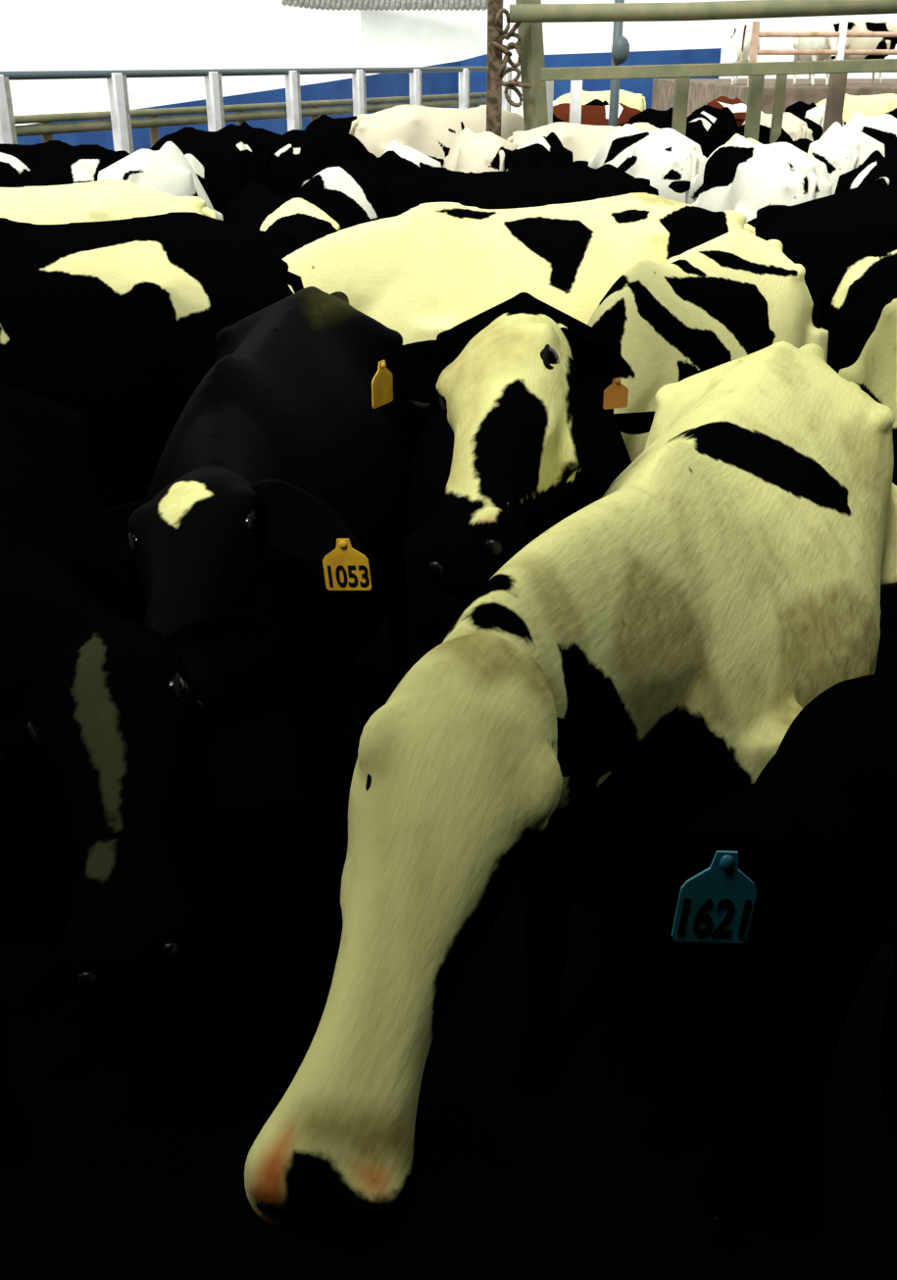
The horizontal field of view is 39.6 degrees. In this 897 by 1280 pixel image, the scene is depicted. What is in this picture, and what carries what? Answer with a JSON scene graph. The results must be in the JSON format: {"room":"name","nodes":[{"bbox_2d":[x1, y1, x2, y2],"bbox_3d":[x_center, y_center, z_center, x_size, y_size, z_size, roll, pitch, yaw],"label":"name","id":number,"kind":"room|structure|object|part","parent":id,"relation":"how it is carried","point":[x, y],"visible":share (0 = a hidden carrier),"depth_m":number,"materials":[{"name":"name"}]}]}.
{"room":"cattle pen","nodes":[
{"label":"cattle pen","id":0,"kind":"room"},
{"bbox_2d":[360,8,481,75],"bbox_3d":[-0.793,-17.803,36.882,3.591,5.095,0.298,-3,25,-6],"label":"wall","id":1,"kind":"structure","parent":0,"point":[395,38],"depth_m":36.73,"materials":[{"name":"white paint"}]},
{"bbox_2d":[281,0,487,10],"bbox_3d":[-1.670,-18.390,35.753,6.200,0.574,0.631,0,25,0],"label":"eave","id":2,"kind":"object","parent":1,"relation":"attached to","point":[361,5],"visible":0.94,"depth_m":35.60},
{"bbox_2d":[0,108,896,1279],"bbox_3d":[0.000,-8.879,23.996,90.000,0.212,69.000,0,25,0],"label":"floor","id":3,"kind":"structure","parent":0,"point":[581,1177],"depth_m":2.62,"materials":[{"name":"black"}]},
{"bbox_2d":[0,140,74,150],"bbox_3d":[-4.005,-4.204,12.206,2.154,1.304,0.647,-7,26,-14],"label":"cow","id":4,"kind":"object","parent":3,"relation":"on","point":[50,144],"visible":0.06,"depth_m":11.94},
{"bbox_2d":[0,144,112,187],"bbox_3d":[-2.952,-3.091,9.688,0.702,1.417,2.410,14,28,27],"label":"cow","id":5,"kind":"object","parent":3,"relation":"on","point":[14,164],"visible":0.07,"depth_m":9.06},
{"bbox_2d":[14,144,115,152],"bbox_3d":[-3.405,-3.927,11.623,0.645,1.295,2.140,16,30,31],"label":"cow","id":6,"kind":"object","parent":3,"relation":"on","point":[98,146],"visible":0.02,"depth_m":11.12},
{"bbox_2d":[11,150,130,187],"bbox_3d":[-2.443,-2.778,9.016,0.735,1.417,2.418,6,26,14],"label":"cow","id":7,"kind":"object","parent":3,"relation":"on","point":[57,171],"visible":0.09,"depth_m":8.11},
{"bbox_2d":[0,179,216,224],"bbox_3d":[-2.391,-1.848,7.016,2.424,1.423,0.743,3,25,7],"label":"cow","id":8,"kind":"object","parent":3,"relation":"on","point":[101,200],"visible":0.21,"depth_m":6.60},
{"bbox_2d":[0,382,290,1167],"bbox_3d":[-0.818,0.279,2.505,0.721,1.376,2.418,-10,27,-20],"label":"cow","id":9,"kind":"object","parent":3,"relation":"on","point":[106,776],"visible":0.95,"depth_m":1.76},
{"bbox_2d":[0,238,304,503],"bbox_3d":[-1.649,-0.704,4.562,2.425,1.424,0.746,-7,26,-15],"label":"cow","id":10,"kind":"object","parent":3,"relation":"on","point":[123,335],"visible":0.46,"depth_m":4.32},
{"bbox_2d":[0,211,305,259],"bbox_3d":[-1.757,-1.229,5.723,2.370,1.394,0.718,-2,25,-4],"label":"cow","id":11,"kind":"object","parent":3,"relation":"on","point":[187,229],"visible":0.12,"depth_m":5.41},
{"bbox_2d":[97,141,223,220],"bbox_3d":[-1.844,-2.527,8.361,0.784,1.516,2.587,-1,25,-2],"label":"cow","id":12,"kind":"object","parent":3,"relation":"on","point":[167,170],"visible":0.26,"depth_m":7.38},
{"bbox_2d":[183,143,246,219],"bbox_3d":[-1.864,-2.941,9.365,0.722,1.417,2.418,-1,25,-2],"label":"cow","id":13,"kind":"object","parent":3,"relation":"on","point":[221,175],"visible":0.23,"depth_m":9.16},
{"bbox_2d":[150,127,281,153],"bbox_3d":[-2.629,-4.950,13.763,2.222,1.340,0.691,8,26,17],"label":"cow","id":14,"kind":"object","parent":3,"relation":"on","point":[185,139],"visible":0.1,"depth_m":13.47},
{"bbox_2d":[218,121,252,130],"bbox_3d":[-2.605,-5.896,15.849,0.651,1.293,2.140,1,25,3],"label":"cow","id":15,"kind":"object","parent":3,"relation":"on","point":[244,125],"visible":0.08,"depth_m":15.04},
{"bbox_2d":[208,130,276,193],"bbox_3d":[-1.860,-3.773,11.149,0.721,1.417,2.414,-4,25,-9],"label":"cow","id":16,"kind":"object","parent":3,"relation":"on","point":[234,143],"visible":0.22,"depth_m":10.79},
{"bbox_2d":[16,53,487,152],"bbox_3d":[-3.892,-11.169,26.144,13.617,2.146,1.040,-22,33,-39],"label":"wall","id":17,"kind":"structure","parent":3,"relation":"on","point":[433,83],"depth_m":26.44,"materials":[{"name":"blue paint"}]},
{"bbox_2d":[0,65,511,153],"bbox_3d":[-2.248,-7.049,17.610,0.303,1.892,14.858,12,28,24],"label":"fence","id":18,"kind":"object","parent":3,"relation":"on","point":[120,114],"visible":0.41,"depth_m":15.78,"materials":[{"name":"metal"}]},
{"bbox_3d":[-4.644,-4.932,13.108,0.120,1.860,0.140,12,28,24],"label":"post","id":19,"kind":"part","parent":18,"relation":"part of","materials":[{"name":"white metal"}]},
{"bbox_3d":[-4.421,-5.087,13.913,0.100,1.460,0.080,0,25,0],"label":"stub post","id":20,"kind":"part","parent":18,"relation":"part of","materials":[{"name":"wood"}]},
{"bbox_3d":[-3.817,-5.624,14.593,0.120,1.860,0.140,12,28,24],"label":"post","id":21,"kind":"part","parent":18,"relation":"part of","materials":[{"name":"white metal"}]},
{"bbox_3d":[-3.597,-5.779,15.398,0.100,1.460,0.080,0,25,0],"label":"stub post","id":22,"kind":"part","parent":18,"relation":"part of","materials":[{"name":"wood"}]},
{"bbox_3d":[-2.995,-6.316,16.077,0.120,1.860,0.140,12,28,24],"label":"post","id":23,"kind":"part","parent":18,"relation":"part of","materials":[{"name":"white metal"}]},
{"bbox_3d":[-2.777,-6.471,16.882,0.100,1.460,0.080,0,25,0],"label":"stub post","id":24,"kind":"part","parent":18,"relation":"part of","materials":[{"name":"wood"}]},
{"bbox_3d":[-2.276,-7.487,17.427,0.084,0.084,14.648,12,28,24],"label":"rail","id":25,"kind":"part","parent":18,"relation":"part of","materials":[{"name":"metal"}]},
{"bbox_3d":[-2.276,-7.387,17.474,0.110,0.110,14.648,12,28,24],"label":"rail","id":26,"kind":"part","parent":18,"relation":"part of","materials":[{"name":"metal"}]},
{"bbox_3d":[-2.187,-7.857,17.205,0.084,0.084,14.648,12,28,24],"label":"rail","id":27,"kind":"part","parent":18,"relation":"part of","materials":[{"name":"grey metal"}]},
{"bbox_3d":[-2.177,-7.008,17.562,0.120,1.860,0.140,12,28,24],"label":"post","id":28,"kind":"part","parent":18,"relation":"part of","materials":[{"name":"white metal"}]},
{"bbox_3d":[-1.961,-7.163,18.367,0.100,1.460,0.080,0,25,0],"label":"stub post","id":29,"kind":"part","parent":18,"relation":"part of","materials":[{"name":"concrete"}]},
{"bbox_3d":[-1.363,-7.701,19.046,0.120,1.860,0.140,12,28,24],"label":"post","id":30,"kind":"part","parent":18,"relation":"part of","materials":[{"name":"white metal"}]},
{"bbox_3d":[-0.551,-8.393,20.531,0.120,1.860,0.140,12,28,24],"label":"post","id":31,"kind":"part","parent":18,"relation":"part of","materials":[{"name":"silver metal"}]},
{"bbox_3d":[0.260,-9.085,22.015,0.120,1.860,0.140,12,28,24],"label":"post","id":32,"kind":"part","parent":18,"relation":"part of","materials":[{"name":"white metal"}]},
{"bbox_3d":[1.069,-9.777,23.500,0.120,1.860,0.140,12,28,24],"label":"post","id":33,"kind":"part","parent":18,"relation":"part of","materials":[{"name":"white metal"}]},
{"bbox_2d":[84,286,430,917],"bbox_3d":[-0.430,-0.025,3.110,0.733,1.423,2.682,1,25,2],"label":"cow","id":34,"kind":"object","parent":3,"relation":"on","point":[279,491],"visible":0.79,"depth_m":2.74},
{"bbox_2d":[223,180,353,245],"bbox_3d":[-0.960,-1.739,6.788,0.735,1.417,2.418,-10,27,-20],"label":"cow","id":35,"kind":"object","parent":3,"relation":"on","point":[254,206],"visible":0.17,"depth_m":5.91},
{"bbox_2d":[258,126,379,194],"bbox_3d":[-1.220,-4.305,12.290,0.701,1.417,2.410,9,26,18],"label":"cow","id":36,"kind":"object","parent":3,"relation":"on","point":[296,154],"visible":0.37,"depth_m":11.35},
{"bbox_2d":[305,114,357,131],"bbox_3d":[-1.612,-6.703,17.564,0.672,1.305,2.164,-19,31,-35],"label":"cow","id":37,"kind":"object","parent":3,"relation":"on","point":[324,121],"visible":0.15,"depth_m":17.32},
{"bbox_2d":[313,125,355,135],"bbox_3d":[-0.785,-5.612,15.246,2.133,1.286,0.663,-4,25,-8],"label":"cow","id":38,"kind":"object","parent":3,"relation":"on","point":[342,128],"visible":0.02,"depth_m":14.86},
{"bbox_2d":[295,150,419,226],"bbox_3d":[-0.459,-2.411,8.162,0.729,1.473,2.506,7,26,14],"label":"cow","id":39,"kind":"object","parent":3,"relation":"on","point":[357,189],"visible":0.22,"depth_m":7.19},
{"bbox_2d":[383,140,441,167],"bbox_3d":[-0.414,-3.307,10.150,0.735,1.417,2.418,-3,25,-7],"label":"cow","id":40,"kind":"object","parent":3,"relation":"on","point":[409,153],"visible":0.05,"depth_m":9.24},
{"bbox_2d":[349,104,524,158],"bbox_3d":[0.158,-5.205,14.052,2.659,1.558,0.809,-8,26,-16],"label":"cow","id":41,"kind":"object","parent":3,"relation":"on","point":[432,131],"visible":0.27,"depth_m":13.47},
{"bbox_2d":[434,127,516,172],"bbox_3d":[0.221,-4.171,12.003,0.735,1.417,2.418,-5,25,-11],"label":"cow","id":42,"kind":"object","parent":3,"relation":"on","point":[486,151],"visible":0.3,"depth_m":11.04},
{"bbox_2d":[486,0,503,137],"bbox_3d":[0.487,-5.598,13.389,0.160,2.830,0.160,0,25,0],"label":"gate post","id":43,"kind":"object","parent":3,"relation":"on","point":[494,56],"visible":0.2,"depth_m":13.12,"materials":[{"name":"metal"}]},
{"bbox_2d":[491,7,531,107],"bbox_3d":[0.659,-6.079,13.010,0.424,0.939,0.174,0,25,0],"label":"chain","id":44,"kind":"object","parent":43,"relation":"hanging from","point":[511,84],"visible":1,"depth_m":12.97,"materials":[{"name":"metal"}]},
{"bbox_2d":[510,0,896,22],"bbox_3d":[2.688,-6.472,12.760,4.119,0.260,0.170,0,25,0],"label":"rail","id":45,"kind":"object","parent":43,"relation":"attached to","point":[745,9],"visible":1,"depth_m":12.70,"materials":[{"name":"metal"}]},
{"bbox_2d":[368,292,631,655],"bbox_3d":[0.201,-0.175,3.224,0.738,1.600,2.646,1,25,3],"label":"cow","id":46,"kind":"object","parent":3,"relation":"on","point":[521,435],"visible":0.66,"depth_m":2.10},
{"bbox_2d":[282,192,756,345],"bbox_3d":[0.124,-1.177,5.510,2.728,1.481,0.784,-7,26,-14],"label":"cow","id":47,"kind":"object","parent":3,"relation":"on","point":[422,272],"visible":0.34,"depth_m":5.14},
{"bbox_2d":[385,163,659,215],"bbox_3d":[0.168,-2.255,7.893,2.418,1.417,0.735,-3,25,-5],"label":"cow","id":48,"kind":"object","parent":3,"relation":"on","point":[571,182],"visible":0.23,"depth_m":7.55},
{"bbox_2d":[515,0,548,131],"bbox_3d":[0.953,-5.582,13.507,0.523,2.726,0.260,0,25,0],"label":"post","id":49,"kind":"object","parent":3,"relation":"on","point":[535,98],"visible":0.31,"depth_m":13.22,"materials":[{"name":"green metal"}]},
{"bbox_2d":[541,58,896,81],"bbox_3d":[2.928,-5.958,13.000,3.918,0.218,0.080,0,25,0],"label":"rail","id":50,"kind":"object","parent":49,"relation":"attached to","point":[873,65],"visible":1,"depth_m":12.96,"materials":[{"name":"metal"}]},
{"bbox_2d":[514,100,559,116],"bbox_3d":[1.427,-8.245,20.738,0.735,1.417,2.418,-9,26,-18],"label":"cow","id":51,"kind":"object","parent":3,"relation":"on","point":[520,111],"visible":0.03,"depth_m":20.71},
{"bbox_2d":[508,132,573,170],"bbox_3d":[0.882,-3.849,11.312,0.735,1.417,2.417,4,25,9],"label":"cow","id":52,"kind":"object","parent":3,"relation":"on","point":[542,151],"visible":0.26,"depth_m":10.31},
{"bbox_2d":[546,80,554,124],"bbox_3d":[1.100,-5.468,14.222,0.140,1.890,0.140,0,25,0],"label":"post","id":53,"kind":"object","parent":3,"relation":"on","point":[549,84],"visible":0.02,"depth_m":13.88,"materials":[{"name":"white metal"}]},
{"bbox_2d":[553,113,565,122],"bbox_3d":[1.456,-6.722,17.586,0.674,1.321,2.189,2,25,5],"label":"cow","id":54,"kind":"object","parent":3,"relation":"on","point":[555,119],"visible":0.03,"depth_m":16.70},
{"bbox_2d":[244,341,896,1252],"bbox_3d":[0.381,0.281,2.452,0.716,1.425,2.785,12,28,24],"label":"cow","id":55,"kind":"object","parent":3,"relation":"on","point":[639,665],"visible":0.93,"depth_m":1.82},
{"bbox_2d":[569,80,582,124],"bbox_3d":[1.429,-5.468,14.222,0.120,1.890,0.120,0,25,0],"label":"post","id":56,"kind":"object","parent":3,"relation":"on","point":[576,85],"visible":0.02,"depth_m":13.90,"materials":[{"name":"white metal"}]},
{"bbox_2d":[508,122,659,161],"bbox_3d":[1.751,-4.730,13.202,2.419,1.417,0.733,-3,25,-7],"label":"cow","id":57,"kind":"object","parent":3,"relation":"on","point":[585,141],"visible":0.08,"depth_m":12.77},
{"bbox_2d":[553,102,641,125],"bbox_3d":[2.299,-7.420,18.970,2.416,1.417,0.735,-9,26,-18],"label":"cow","id":58,"kind":"object","parent":3,"relation":"on","point":[591,115],"visible":0.14,"depth_m":18.53},
{"bbox_2d":[585,99,609,105],"bbox_3d":[2.811,-9.177,22.826,0.692,1.343,2.227,-2,25,-5],"label":"cow","id":59,"kind":"object","parent":3,"relation":"on","point":[596,102],"visible":0.08,"depth_m":22.75},
{"bbox_2d":[555,89,646,111],"bbox_3d":[3.108,-11.305,27.300,2.418,1.417,0.733,2,25,5],"label":"cow","id":60,"kind":"object","parent":3,"relation":"on","point":[633,100],"visible":0.23,"depth_m":26.91},
{"bbox_2d":[596,163,634,178],"bbox_3d":[1.188,-2.750,9.107,0.649,1.289,2.133,1,25,2],"label":"cow","id":61,"kind":"object","parent":3,"relation":"on","point":[608,168],"visible":0.02,"depth_m":9.26},
{"bbox_2d":[609,0,629,126],"bbox_3d":[1.987,-6.197,14.688,0.195,2.818,0.249,0,25,0],"label":"pole","id":62,"kind":"object","parent":3,"relation":"on","point":[621,45],"visible":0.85,"depth_m":14.37,"materials":[{"name":"grey metal"}]},
{"bbox_2d":[617,122,633,126],"bbox_3d":[1.990,-5.759,15.544,2.155,1.302,0.658,-3,25,-6],"label":"cow","id":63,"kind":"object","parent":3,"relation":"on","point":[624,124],"visible":0.02,"depth_m":15.29},
{"bbox_2d":[544,48,721,110],"bbox_3d":[5.977,-18.299,41.202,5.887,2.345,0.150,0,25,0],"label":"wall","id":64,"kind":"structure","parent":3,"relation":"on","point":[644,86],"depth_m":40.82,"materials":[{"name":"blue paint"}]},
{"bbox_2d":[573,124,707,203],"bbox_3d":[1.640,-3.699,10.889,0.777,1.502,2.563,-6,26,-12],"label":"cow","id":65,"kind":"object","parent":3,"relation":"on","point":[663,157],"visible":0.42,"depth_m":9.88},
{"bbox_2d":[628,106,672,128],"bbox_3d":[2.939,-6.593,17.197,0.735,1.417,2.418,14,28,27],"label":"cow","id":66,"kind":"object","parent":3,"relation":"on","point":[656,118],"visible":0.11,"depth_m":16.31},
{"bbox_2d":[671,77,690,136],"bbox_3d":[2.570,-5.384,14.040,0.140,1.892,0.140,0,25,0],"label":"post","id":67,"kind":"object","parent":3,"relation":"on","point":[682,84],"visible":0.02,"depth_m":13.73,"materials":[{"name":"metal"}]},
{"bbox_2d":[685,108,724,158],"bbox_3d":[3.302,-6.333,16.639,0.735,1.417,2.416,4,25,9],"label":"cow","id":68,"kind":"object","parent":3,"relation":"on","point":[705,129],"visible":0.35,"depth_m":15.52},
{"bbox_2d":[587,229,828,462],"bbox_3d":[0.774,-0.689,4.533,0.722,1.423,2.376,15,29,29],"label":"cow","id":69,"kind":"object","parent":3,"relation":"on","point":[736,294],"visible":0.31,"depth_m":4.14},
{"bbox_2d":[689,104,738,143],"bbox_3d":[4.297,-7.826,19.936,0.690,1.337,2.220,-5,25,-10],"label":"cow","id":70,"kind":"object","parent":3,"relation":"on","point":[725,115],"visible":0.26,"depth_m":19.32},
{"bbox_2d":[708,96,747,126],"bbox_3d":[4.948,-8.834,22.002,0.733,1.417,2.419,-2,25,-5],"label":"cow","id":71,"kind":"object","parent":3,"relation":"on","point":[738,107],"visible":0.19,"depth_m":21.38},
{"bbox_2d":[725,133,762,144],"bbox_3d":[2.520,-3.733,11.063,0.735,1.417,2.419,2,25,5],"label":"cow","id":72,"kind":"object","parent":3,"relation":"on","point":[751,140],"visible":0.02,"depth_m":10.18},
{"bbox_2d":[668,135,833,222],"bbox_3d":[2.072,-2.714,8.743,0.792,1.530,2.612,-2,25,-5],"label":"cow","id":73,"kind":"object","parent":3,"relation":"on","point":[742,176],"visible":0.34,"depth_m":7.78},
{"bbox_2d":[744,75,765,141],"bbox_3d":[3.389,-5.384,14.040,0.140,1.892,0.140,0,25,0],"label":"post","id":74,"kind":"object","parent":3,"relation":"on","point":[756,82],"visible":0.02,"depth_m":13.74,"materials":[{"name":"metal"}]},
{"bbox_2d":[724,123,793,144],"bbox_3d":[3.679,-5.298,14.514,0.683,1.338,2.216,-3,25,-7],"label":"cow","id":75,"kind":"object","parent":3,"relation":"on","point":[765,131],"visible":0.08,"depth_m":14.17},
{"bbox_2d":[724,111,814,141],"bbox_3d":[4.034,-6.065,16.064,0.735,1.417,2.419,-4,25,-9],"label":"cow","id":76,"kind":"object","parent":3,"relation":"on","point":[797,128],"visible":0.19,"depth_m":14.97},
{"bbox_2d":[651,78,896,116],"bbox_3d":[14.300,-14.481,34.072,15.400,1.450,14.000,0,25,0],"label":"wall","id":77,"kind":"structure","parent":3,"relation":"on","point":[702,91],"depth_m":30.67,"materials":[{"name":"brown wood"}]},
{"bbox_2d":[729,19,760,85],"bbox_3d":[7.237,-14.333,30.364,0.730,1.416,2.416,6,26,14],"label":"cow","id":78,"kind":"object","parent":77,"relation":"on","point":[741,41],"visible":0.6,"depth_m":29.40},
{"bbox_2d":[740,51,743,62],"bbox_3d":[6.925,-13.727,29.403,0.065,0.331,0.069,6,26,14],"label":"switch","id":79,"kind":"object","parent":78,"relation":"attached to","point":[742,56],"depth_m":29.37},
{"bbox_2d":[793,17,838,85],"bbox_3d":[8.626,-13.675,28.954,0.730,1.416,2.418,-2,25,-5],"label":"cow","id":80,"kind":"object","parent":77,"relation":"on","point":[814,25],"visible":0.59,"depth_m":28.71},
{"bbox_2d":[747,21,896,87],"bbox_3d":[13.815,-12.854,27.328,14.370,1.300,0.140,0,25,0],"label":"fence","id":81,"kind":"object","parent":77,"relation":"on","point":[843,33],"visible":0.68,"depth_m":27.17,"materials":[{"name":"brown wood"}]},
{"bbox_3d":[6.700,-12.854,27.328,0.140,1.300,0.140,0,25,0],"label":"post","id":82,"kind":"part","parent":81,"relation":"part of","materials":[{"name":"brown wood"}]},
{"bbox_3d":[13.850,-12.899,27.307,14.300,0.110,0.110,0,25,0],"label":"rail","id":83,"kind":"part","parent":81,"relation":"part of","materials":[{"name":"brown wood"}]},
{"bbox_3d":[13.850,-13.216,27.159,14.300,0.110,0.110,0,25,0],"label":"rail","id":84,"kind":"part","parent":81,"relation":"part of","materials":[{"name":"brown wood"}]},
{"bbox_3d":[8.600,-12.854,27.328,0.140,1.300,0.140,0,25,0],"label":"post","id":85,"kind":"part","parent":81,"relation":"part of","materials":[{"name":"white metal"}]},
{"bbox_2d":[825,20,896,84],"bbox_3d":[10.277,-14.360,30.423,2.419,1.416,0.731,-4,25,-9],"label":"cow","id":86,"kind":"object","parent":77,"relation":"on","point":[853,25],"visible":0.39,"depth_m":30.06},
{"bbox_2d":[769,74,787,144],"bbox_3d":[3.659,-5.384,14.040,0.100,1.892,0.100,0,25,0],"label":"post","id":87,"kind":"object","parent":3,"relation":"on","point":[781,79],"visible":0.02,"depth_m":13.76,"materials":[{"name":"metal"}]},
{"bbox_2d":[671,673,896,1241],"bbox_3d":[1.273,0.693,1.601,2.126,1.396,0.699,2,25,4],"label":"cow","id":88,"kind":"object","parent":3,"relation":"on","point":[803,893],"visible":1,"depth_m":1.49},
{"bbox_2d":[784,101,817,118],"bbox_3d":[6.389,-8.906,22.268,0.670,1.324,2.194,-1,25,-1],"label":"cow","id":89,"kind":"object","parent":3,"relation":"on","point":[799,109],"visible":0.16,"depth_m":22.14},
{"bbox_2d":[801,117,822,141],"bbox_3d":[4.870,-6.775,17.747,0.647,1.281,2.121,0,25,0],"label":"cow","id":90,"kind":"object","parent":3,"relation":"on","point":[817,129],"visible":0.06,"depth_m":16.68},
{"bbox_2d":[747,184,896,303],"bbox_3d":[2.550,-1.387,5.944,2.543,1.494,0.781,-1,25,-3],"label":"cow","id":91,"kind":"object","parent":3,"relation":"on","point":[815,234],"visible":0.24,"depth_m":5.50},
{"bbox_2d":[805,102,846,128],"bbox_3d":[5.836,-7.630,19.420,0.735,1.417,2.419,9,26,18],"label":"cow","id":92,"kind":"object","parent":3,"relation":"on","point":[817,114],"visible":0.07,"depth_m":18.38},
{"bbox_2d":[822,73,848,134],"bbox_3d":[4.281,-5.384,14.040,0.160,1.892,0.160,0,25,0],"label":"post","id":93,"kind":"object","parent":3,"relation":"on","point":[837,88],"visible":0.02,"depth_m":13.70,"materials":[{"name":"metal"}]},
{"bbox_2d":[790,138,896,163],"bbox_3d":[3.578,-4.194,12.173,0.671,1.315,2.177,-17,30,-32],"label":"cow","id":94,"kind":"object","parent":3,"relation":"on","point":[891,153],"visible":0.02,"depth_m":11.96},
{"bbox_2d":[808,121,885,194],"bbox_3d":[3.261,-3.595,10.634,0.792,1.530,2.611,4,25,9],"label":"cow","id":95,"kind":"object","parent":3,"relation":"on","point":[843,150],"visible":0.24,"depth_m":9.50},
{"bbox_2d":[812,246,896,373],"bbox_3d":[2.602,-0.950,5.091,2.413,1.423,0.705,-2,25,-5],"label":"cow","id":96,"kind":"object","parent":3,"relation":"on","point":[851,300],"visible":0.27,"depth_m":4.72},
{"bbox_2d":[816,93,896,122],"bbox_3d":[7.877,-9.869,24.222,2.418,1.417,0.735,4,25,9],"label":"cow","id":97,"kind":"object","parent":3,"relation":"on","point":[880,104],"visible":0.25,"depth_m":23.82},
{"bbox_2d":[834,150,896,194],"bbox_3d":[3.013,-2.792,9.045,0.735,1.417,2.418,6,26,14],"label":"cow","id":98,"kind":"object","parent":3,"relation":"on","point":[877,169],"visible":0.23,"depth_m":8.12},
{"bbox_2d":[838,298,896,485],"bbox_3d":[1.597,-0.254,3.598,0.743,1.423,2.422,2,25,5],"label":"cow","id":99,"kind":"object","parent":3,"relation":"on","point":[875,371],"visible":0.17,"depth_m":3.90},
{"bbox_2d":[844,111,896,138],"bbox_3d":[5.142,-5.820,15.539,0.726,1.417,2.417,-2,25,-5],"label":"cow","id":100,"kind":"object","parent":3,"relation":"on","point":[882,126],"visible":0.17,"depth_m":14.63},
{"bbox_2d":[874,137,896,150],"bbox_3d":[4.322,-4.653,13.175,2.154,1.300,0.663,4,25,8],"label":"cow","id":101,"kind":"object","parent":3,"relation":"on","point":[892,142],"visible":0.02,"depth_m":12.82},
{"bbox_2d":[886,107,896,118],"bbox_3d":[7.054,-7.659,19.600,0.657,1.318,2.180,-1,25,-3],"label":"cow","id":102,"kind":"object","parent":3,"relation":"on","point":[894,113],"visible":0.03,"depth_m":19.50}
]}

